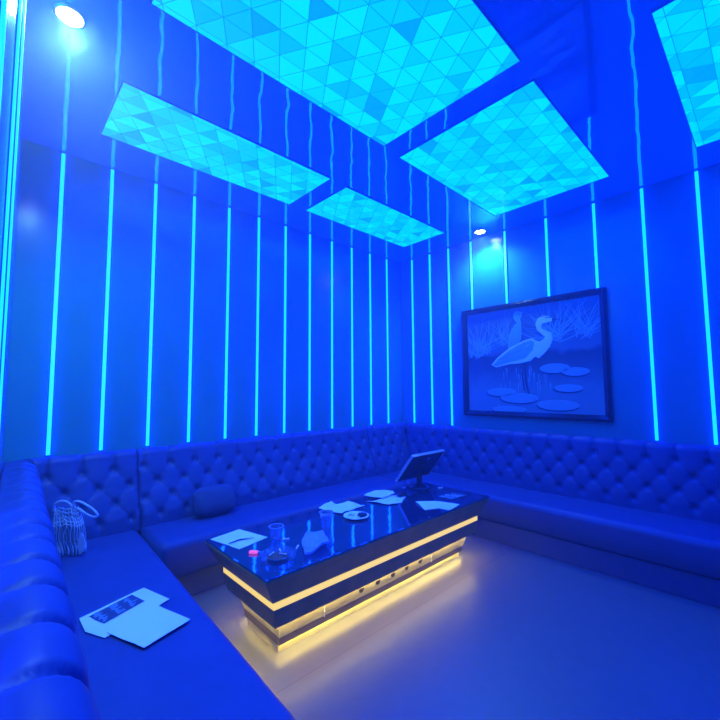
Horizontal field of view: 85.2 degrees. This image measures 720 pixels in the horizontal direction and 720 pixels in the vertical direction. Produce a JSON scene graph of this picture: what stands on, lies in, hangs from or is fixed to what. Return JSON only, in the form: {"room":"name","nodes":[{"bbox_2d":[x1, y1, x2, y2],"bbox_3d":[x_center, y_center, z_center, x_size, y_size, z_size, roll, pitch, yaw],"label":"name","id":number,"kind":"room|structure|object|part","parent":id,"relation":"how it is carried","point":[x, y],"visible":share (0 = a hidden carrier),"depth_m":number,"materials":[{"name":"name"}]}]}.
{"room":"entertainment venue","nodes":[
{"label":"entertainment venue","id":0,"kind":"room"},
{"bbox_2d":[0,0,24,478],"bbox_3d":[-0.681,-0.152,0.629,0.100,3.366,5.709,3,-6,-41],"label":"wall","id":1,"kind":"structure","parent":0,"point":[7,83],"depth_m":1.53,"materials":[{"name":"paint"}]},
{"bbox_2d":[0,0,7,112],"bbox_3d":[-0.670,-0.645,0.734,0.010,2.364,0.026,3,-6,-41],"label":"led strip","id":2,"kind":"object","parent":1,"relation":"attached to","point":[3,3],"visible":1,"depth_m":0.72,"materials":[{"name":"teal plastic"}]},
{"bbox_2d":[0,0,21,350],"bbox_3d":[-1.130,-0.603,1.261,0.010,2.364,0.026,3,-6,-41],"label":"led strip","id":3,"kind":"object","parent":1,"relation":"attached to","point":[19,7],"visible":1,"depth_m":1.25,"materials":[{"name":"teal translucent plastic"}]},
{"bbox_2d":[0,0,25,422],"bbox_3d":[-1.425,-0.575,1.600,0.010,2.364,0.026,3,-6,-41],"label":"led strip","id":4,"kind":"object","parent":1,"relation":"attached to","point":[24,1],"visible":1,"depth_m":1.60,"materials":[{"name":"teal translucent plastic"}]},
{"bbox_2d":[3,139,401,464],"bbox_3d":[-0.987,0.125,4.316,4.500,3.366,0.100,4,-6,-43],"label":"wall","id":5,"kind":"structure","parent":0,"point":[82,278],"depth_m":3.60,"materials":[{"name":"paint"}]},
{"bbox_2d":[45,152,65,455],"bbox_3d":[-2.336,-0.464,3.007,0.029,2.364,0.015,4,-6,-43],"label":"led strip","id":6,"kind":"object","parent":5,"relation":"attached to","point":[63,155],"visible":1,"depth_m":3.00,"materials":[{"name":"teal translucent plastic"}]},
{"bbox_2d":[98,168,114,450],"bbox_3d":[-2.093,-0.449,3.236,0.029,2.364,0.015,4,-6,-43],"label":"led strip","id":7,"kind":"object","parent":5,"relation":"attached to","point":[111,192],"visible":1,"depth_m":3.23,"materials":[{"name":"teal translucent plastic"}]},
{"bbox_2d":[145,182,157,445],"bbox_3d":[-1.845,-0.433,3.469,0.029,2.364,0.015,4,-6,-43],"label":"led strip","id":8,"kind":"object","parent":5,"relation":"attached to","point":[155,184],"visible":1,"depth_m":3.46,"materials":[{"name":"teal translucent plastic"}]},
{"bbox_2d":[186,195,195,442],"bbox_3d":[-1.595,-0.417,3.705,0.029,2.364,0.015,4,-6,-43],"label":"led strip","id":9,"kind":"object","parent":5,"relation":"attached to","point":[194,196],"visible":1,"depth_m":3.69,"materials":[{"name":"teal plastic"}]},
{"bbox_2d":[223,207,230,438],"bbox_3d":[-1.339,-0.401,3.946,0.029,2.364,0.015,4,-6,-43],"label":"led strip","id":10,"kind":"object","parent":5,"relation":"attached to","point":[229,208],"visible":1,"depth_m":3.94,"materials":[{"name":"teal plastic"}]},
{"bbox_2d":[255,216,259,435],"bbox_3d":[-1.093,-0.385,4.177,0.029,2.364,0.015,4,-6,-43],"label":"led strip","id":11,"kind":"object","parent":5,"relation":"attached to","point":[258,217],"visible":1,"depth_m":4.17,"materials":[{"name":"teal plastic"}]},
{"bbox_2d":[283,225,286,432],"bbox_3d":[-0.846,-0.369,4.409,0.029,2.364,0.015,4,-6,-43],"label":"led strip","id":12,"kind":"object","parent":5,"relation":"attached to","point":[285,226],"visible":1,"depth_m":4.40,"materials":[{"name":"teal plastic"}]},
{"bbox_2d":[308,233,310,430],"bbox_3d":[-0.597,-0.353,4.643,0.029,2.364,0.015,4,-6,-43],"label":"led strip","id":13,"kind":"object","parent":5,"relation":"attached to","point":[309,269],"visible":1,"depth_m":4.63,"materials":[{"name":"teal plastic"}]},
{"bbox_2d":[331,240,332,428],"bbox_3d":[-0.349,-0.338,4.876,0.029,2.364,0.015,4,-6,-43],"label":"led strip","id":14,"kind":"object","parent":5,"relation":"attached to","point":[331,240],"visible":1,"depth_m":4.87,"materials":[{"name":"teal plastic"}]},
{"bbox_2d":[350,247,353,426],"bbox_3d":[-0.103,-0.322,5.107,0.029,2.364,0.015,4,-6,-43],"label":"led strip","id":15,"kind":"object","parent":5,"relation":"attached to","point":[351,248],"visible":1,"depth_m":5.10,"materials":[{"name":"teal plastic"}]},
{"bbox_2d":[369,253,371,424],"bbox_3d":[0.143,-0.306,5.339,0.029,2.364,0.015,4,-6,-43],"label":"led strip","id":16,"kind":"object","parent":5,"relation":"attached to","point":[370,343],"visible":1,"depth_m":5.33,"materials":[{"name":"teal plastic"}]},
{"bbox_2d":[385,258,388,422],"bbox_3d":[0.391,-0.290,5.572,0.029,2.364,0.015,4,-6,-43],"label":"led strip","id":17,"kind":"object","parent":5,"relation":"attached to","point":[385,258],"visible":1,"depth_m":5.56,"materials":[{"name":"teal plastic"}]},
{"bbox_2d":[23,0,719,262],"bbox_3d":[0.908,-1.778,2.263,4.728,0.100,5.900,4,-6,-43],"label":"ceiling","id":18,"kind":"structure","parent":0,"point":[602,64],"depth_m":2.62,"materials":[{"name":"blue paint"}]},
{"bbox_2d":[52,1,86,28],"bbox_3d":[-1.458,-1.722,1.968,0.140,0.026,0.140,4,-6,-43],"label":"recessed light","id":19,"kind":"object","parent":18,"relation":"in","point":[66,13],"visible":1,"depth_m":1.95,"materials":[{"name":"silver metal"}]},
{"bbox_2d":[100,81,330,204],"bbox_3d":[-1.080,-1.642,3.185,1.632,0.008,0.670,4,-6,-43],"label":"light panel","id":20,"kind":"object","parent":18,"relation":"attached to","point":[138,118],"visible":1,"depth_m":3.03,"materials":[{"name":"blue"}]},
{"bbox_2d":[150,0,520,146],"bbox_3d":[-0.047,-1.731,2.080,1.659,0.008,1.086,4,-6,-43],"label":"light panel","id":21,"kind":"object","parent":18,"relation":"attached to","point":[382,68],"visible":1,"depth_m":2.17,"materials":[{"name":"blue"}]},
{"bbox_2d":[305,186,444,246],"bbox_3d":[0.226,-1.557,4.425,1.592,0.008,0.654,4,-6,-43],"label":"light panel","id":22,"kind":"object","parent":18,"relation":"attached to","point":[351,208],"visible":1,"depth_m":4.32,"materials":[{"name":"blue"}]},
{"bbox_2d":[474,229,485,233],"bbox_3d":[1.442,-1.536,4.700,0.140,0.026,0.140,4,-6,-43],"label":"recessed light","id":23,"kind":"object","parent":18,"relation":"in","point":[478,231],"visible":1,"depth_m":4.67,"materials":[{"name":"silver metal"}]},
{"bbox_2d":[398,79,609,215],"bbox_3d":[1.271,-1.645,3.338,1.602,0.008,1.093,4,-6,-43],"label":"light panel","id":24,"kind":"object","parent":18,"relation":"attached to","point":[518,150],"visible":1,"depth_m":3.17,"materials":[{"name":"blue"}]},
{"bbox_2d":[650,0,719,147],"bbox_3d":[2.429,-1.743,2.130,1.625,0.008,1.095,4,-6,-43],"label":"light panel","id":25,"kind":"object","parent":18,"relation":"attached to","point":[688,31],"visible":1,"depth_m":2.23,"materials":[{"name":"blue"}]},
{"bbox_2d":[191,534,719,719],"bbox_3d":[0.930,1.678,2.005,4.728,0.100,5.900,4,-6,-43],"label":"floor","id":26,"kind":"structure","parent":0,"point":[495,631],"depth_m":2.22,"materials":[{"name":"tile"}]},
{"bbox_2d":[0,449,295,719],"bbox_3d":[-0.505,1.058,1.042,0.806,1.011,5.228,3,-6,-41],"label":"sofa","id":27,"kind":"object","parent":26,"relation":"on","point":[51,668],"visible":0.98,"depth_m":1.45,"materials":[{"name":"blue leather"}]},
{"bbox_3d":[-0.692,0.845,0.875,0.287,0.604,5.196,3,-6,-41],"label":"backrest","id":28,"kind":"part","parent":27,"relation":"part of","materials":[{"name":"blue leather"}]},
{"bbox_3d":[-2.089,1.002,2.872,0.792,0.606,0.371,4,-6,-43],"label":"backrest","id":29,"kind":"part","parent":27,"relation":"part of","materials":[{"name":"blue leather"}]},
{"bbox_2d":[52,500,98,556],"bbox_3d":[-1.857,1.078,2.531,0.303,0.333,0.111,-1,-4,5],"label":"handbag","id":30,"kind":"object","parent":27,"relation":"on","point":[82,543],"visible":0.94,"depth_m":2.54,"materials":[{"name":"blue striped woven fabric"}]},
{"bbox_3d":[-1.941,0.951,2.560,0.135,0.074,0.021,0,-4,-5],"label":"handle","id":31,"kind":"part","parent":30,"relation":"part of","materials":[{"name":"teal fabric"}]},
{"bbox_3d":[-1.794,0.978,2.558,0.180,0.122,0.028,-1,-4,4],"label":"handle","id":32,"kind":"part","parent":30,"relation":"part of","materials":[{"name":"teal fabric"}]},
{"bbox_2d":[79,588,168,637],"bbox_3d":[-1.115,1.188,1.857,0.248,0.004,0.359,-3,-5,26],"label":"flyer","id":33,"kind":"object","parent":27,"relation":"on","point":[99,622],"visible":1,"depth_m":1.84,"materials":[{"name":"white paper"}]},
{"bbox_2d":[107,601,190,647],"bbox_3d":[-0.965,1.175,1.750,0.325,0.003,0.237,-3,-5,28],"label":"paper sheet","id":34,"kind":"object","parent":27,"relation":"on","point":[149,622],"visible":1,"depth_m":1.73,"materials":[{"name":"white paper"}]},
{"bbox_3d":[-0.470,1.252,1.012,0.764,0.251,5.160,3,-6,-41],"label":"seat","id":35,"kind":"part","parent":27,"relation":"part of","materials":[{"name":"blue leather"}]},
{"bbox_2d":[134,427,406,594],"bbox_3d":[-0.692,1.268,3.842,2.582,1.012,0.850,4,-6,-43],"label":"sofa","id":36,"kind":"object","parent":26,"relation":"on","point":[281,476],"visible":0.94,"depth_m":3.55,"materials":[{"name":"blue leather"}]},
{"bbox_2d":[192,484,236,517],"bbox_3d":[-1.226,1.184,3.308,0.371,0.239,0.182,4,-6,-43],"label":"cushion","id":37,"kind":"object","parent":36,"relation":"on","point":[217,499],"visible":1,"depth_m":3.24,"materials":[{"name":"blue fabric"}]},
{"bbox_3d":[-0.858,1.080,4.029,2.580,0.607,0.372,4,-6,-43],"label":"backrest","id":38,"kind":"part","parent":36,"relation":"part of","materials":[{"name":"blue leather"}]},
{"bbox_3d":[-0.678,1.462,3.814,2.582,0.250,0.814,4,-6,-43],"label":"seat","id":39,"kind":"part","parent":36,"relation":"part of","materials":[{"name":"blue leather"}]},
{"bbox_2d":[206,482,488,652],"bbox_3d":[0.083,1.443,2.983,2.235,0.525,0.755,4,-6,-43],"label":"coffee table","id":40,"kind":"object","parent":26,"relation":"on","point":[286,601],"visible":0.98,"depth_m":2.51,"materials":[{"name":"black glass"}]},
{"bbox_2d":[211,529,266,548],"bbox_3d":[-0.780,1.149,2.524,0.285,0.004,0.229,-3,-5,33],"label":"napkin","id":41,"kind":"object","parent":40,"relation":"on","point":[232,536],"visible":0.98,"depth_m":2.52,"materials":[{"name":"white paper"}]},
{"bbox_2d":[249,550,259,553],"bbox_3d":[-0.617,1.124,2.291,0.066,0.015,0.022,-1,-4,8],"label":"lighter","id":42,"kind":"object","parent":40,"relation":"on","point":[250,551],"visible":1,"depth_m":2.28,"materials":[{"name":"pink plastic"}]},
{"bbox_2d":[267,551,288,559],"bbox_3d":[-0.466,1.111,2.227,0.204,0.030,0.204,4,-6,-43],"label":"ashtray","id":43,"kind":"object","parent":40,"relation":"on","point":[275,556],"visible":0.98,"depth_m":2.21,"materials":[{"name":"clear glass"}]},
{"bbox_2d":[302,530,328,554],"bbox_3d":[-0.275,1.113,2.397,0.162,0.050,0.333,1,-4,-12],"label":"napkin","id":44,"kind":"object","parent":40,"relation":"on","point":[311,541],"visible":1,"depth_m":2.40,"materials":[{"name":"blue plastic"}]},
{"bbox_2d":[319,501,363,512],"bbox_3d":[-0.166,1.186,3.181,0.296,0.020,0.306,-4,-6,39],"label":"napkin","id":45,"kind":"object","parent":40,"relation":"on","point":[348,505],"visible":1,"depth_m":3.16,"materials":[{"name":"white paper"}]},
{"bbox_3d":[0.085,1.550,2.974,1.924,0.112,0.490,4,-6,-43],"label":"panel","id":46,"kind":"part","parent":40,"relation":"part of","materials":[{"name":"stone"}]},
{"bbox_2d":[343,511,368,519],"bbox_3d":[-0.028,1.164,2.916,0.192,0.021,0.192,4,-6,-43],"label":"plate","id":47,"kind":"object","parent":40,"relation":"on","point":[355,517],"visible":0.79,"depth_m":2.91,"materials":[{"name":"white ceramic"}]},
{"bbox_2d":[357,512,366,516],"bbox_3d":[0.016,1.153,2.925,0.079,0.027,0.069,0,-4,-10],"label":"scrap","id":48,"kind":"object","parent":47,"relation":"on","point":[361,514],"visible":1,"depth_m":2.90,"materials":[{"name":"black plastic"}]},
{"bbox_2d":[367,495,405,503],"bbox_3d":[0.275,1.198,3.362,0.390,0.016,0.228,4,-6,-43],"label":"napkin","id":49,"kind":"object","parent":40,"relation":"on","point":[390,499],"visible":0.81,"depth_m":3.35,"materials":[{"name":"white paper"}]},
{"bbox_2d":[364,490,393,497],"bbox_3d":[0.189,1.193,3.498,0.206,0.013,0.263,-3,-5,31],"label":"napkin","id":50,"kind":"object","parent":49,"relation":"on","point":[377,493],"visible":1,"depth_m":3.49,"materials":[{"name":"white paper"}]},
{"bbox_2d":[396,492,406,495],"bbox_3d":[0.371,1.187,3.457,0.117,0.022,0.083,4,-6,-43],"label":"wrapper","id":51,"kind":"object","parent":49,"relation":"on","point":[400,493],"visible":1,"depth_m":3.44,"materials":[{"name":"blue plastic"}]},
{"bbox_2d":[395,449,444,489],"bbox_3d":[0.585,1.063,3.816,0.504,0.350,0.242,4,-6,-43],"label":"monitor","id":52,"kind":"object","parent":40,"relation":"on","point":[419,465],"visible":1,"depth_m":3.77,"materials":[{"name":"grey"}]},
{"bbox_3d":[0.600,1.037,3.801,0.100,0.090,0.074,4,-6,-43],"label":"mount plate","id":53,"kind":"part","parent":52,"relation":"part of","materials":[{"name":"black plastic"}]},
{"bbox_2d":[415,501,458,509],"bbox_3d":[0.649,1.185,3.200,0.330,0.012,0.263,0,-4,-9],"label":"booklet","id":54,"kind":"object","parent":40,"relation":"on","point":[426,505],"visible":1,"depth_m":3.18,"materials":[{"name":"white paper"}]},
{"bbox_2d":[439,492,466,499],"bbox_3d":[0.820,1.210,3.476,0.230,0.004,0.162,4,-6,-43],"label":"card","id":55,"kind":"object","parent":40,"relation":"on","point":[450,496],"visible":1,"depth_m":3.46,"materials":[{"name":"blue"}]},
{"bbox_2d":[365,423,719,607],"bbox_3d":[2.071,1.222,3.462,0.908,1.013,5.196,4,-6,-43],"label":"sofa","id":56,"kind":"object","parent":26,"relation":"on","point":[644,513],"visible":0.97,"depth_m":3.46,"materials":[{"name":"blue leather"}]},
{"bbox_3d":[0.415,1.162,5.227,0.908,0.607,0.371,4,-6,-43],"label":"backrest","id":57,"kind":"part","parent":56,"relation":"part of","materials":[{"name":"blue leather"}]},
{"bbox_3d":[0.307,1.526,4.741,0.119,0.249,0.814,4,-6,-43],"label":"seat","id":58,"kind":"part","parent":56,"relation":"part of","materials":[{"name":"blue leather"}]},
{"bbox_3d":[2.116,1.418,3.464,0.749,0.251,5.160,4,-6,-43],"label":"seat","id":59,"kind":"part","parent":56,"relation":"part of","materials":[{"name":"blue leather"}]},
{"bbox_3d":[2.296,1.034,3.690,0.287,0.608,5.196,4,-6,-43],"label":"backrest","id":60,"kind":"part","parent":56,"relation":"part of","materials":[{"name":"blue leather"}]},
{"bbox_2d":[400,163,719,446],"bbox_3d":[2.603,0.058,3.718,0.100,3.366,5.700,4,-6,-43],"label":"wall","id":61,"kind":"structure","parent":0,"point":[684,412],"depth_m":3.79,"materials":[{"name":"paint"}]},
{"bbox_2d":[411,259,415,422],"bbox_3d":[0.763,-0.289,5.614,0.015,2.364,0.029,4,-6,-43],"label":"led strip","id":62,"kind":"object","parent":61,"relation":"attached to","point":[412,290],"visible":0.98,"depth_m":5.61,"materials":[{"name":"teal plastic"}]},
{"bbox_2d":[429,253,433,423],"bbox_3d":[0.979,-0.308,5.385,0.015,2.364,0.029,4,-6,-43],"label":"led strip","id":63,"kind":"object","parent":61,"relation":"attached to","point":[430,296],"visible":1,"depth_m":5.38,"materials":[{"name":"teal plastic"}]},
{"bbox_2d":[447,248,453,425],"bbox_3d":[1.190,-0.326,5.162,0.015,2.364,0.029,4,-6,-43],"label":"led strip","id":64,"kind":"object","parent":61,"relation":"attached to","point":[448,253],"visible":1,"depth_m":5.15,"materials":[{"name":"teal plastic"}]},
{"bbox_2d":[469,241,473,308],"bbox_3d":[1.416,-1.079,4.973,0.015,0.891,0.029,4,-6,-43],"label":"led strip","id":65,"kind":"object","parent":61,"relation":"attached to","point":[470,242],"visible":0.94,"depth_m":4.97,"materials":[{"name":"blue plastic"}]},
{"bbox_2d":[503,230,507,303],"bbox_3d":[1.728,-1.106,4.642,0.015,0.891,0.029,4,-6,-43],"label":"led strip","id":66,"kind":"object","parent":61,"relation":"attached to","point":[504,231],"visible":0.93,"depth_m":4.63,"materials":[{"name":"blue plastic"}]},
{"bbox_2d":[461,287,613,421],"bbox_3d":[1.864,-0.013,4.387,0.062,1.320,1.622,4,-6,-43],"label":"framed picture","id":67,"kind":"object","parent":61,"relation":"attached to","point":[548,357],"visible":1,"depth_m":4.26,"materials":[{"name":"black paint"}]},
{"bbox_2d":[544,217,550,295],"bbox_3d":[2.056,-1.134,4.296,0.015,0.891,0.029,4,-6,-43],"label":"led strip","id":68,"kind":"object","parent":61,"relation":"attached to","point":[545,218],"visible":0.93,"depth_m":4.29,"materials":[{"name":"blue plastic"}]},
{"bbox_2d":[592,202,599,287],"bbox_3d":[2.379,-1.161,3.954,0.015,0.891,0.029,4,-6,-43],"label":"led strip","id":69,"kind":"object","parent":61,"relation":"attached to","point":[593,203],"visible":0.97,"depth_m":3.95,"materials":[{"name":"blue plastic"}]},
{"bbox_2d":[640,187,658,440],"bbox_3d":[2.662,-0.452,3.605,0.015,2.364,0.029,4,-6,-43],"label":"led strip","id":70,"kind":"object","parent":61,"relation":"attached to","point":[654,397],"visible":1,"depth_m":3.60,"materials":[{"name":"blue plastic"}]},
{"bbox_2d":[694,170,718,444],"bbox_3d":[2.933,-0.475,3.318,0.015,2.364,0.029,4,-6,-43],"label":"led strip","id":71,"kind":"object","parent":61,"relation":"attached to","point":[696,172],"visible":1,"depth_m":3.31,"materials":[{"name":"blue plastic"}]}
]}

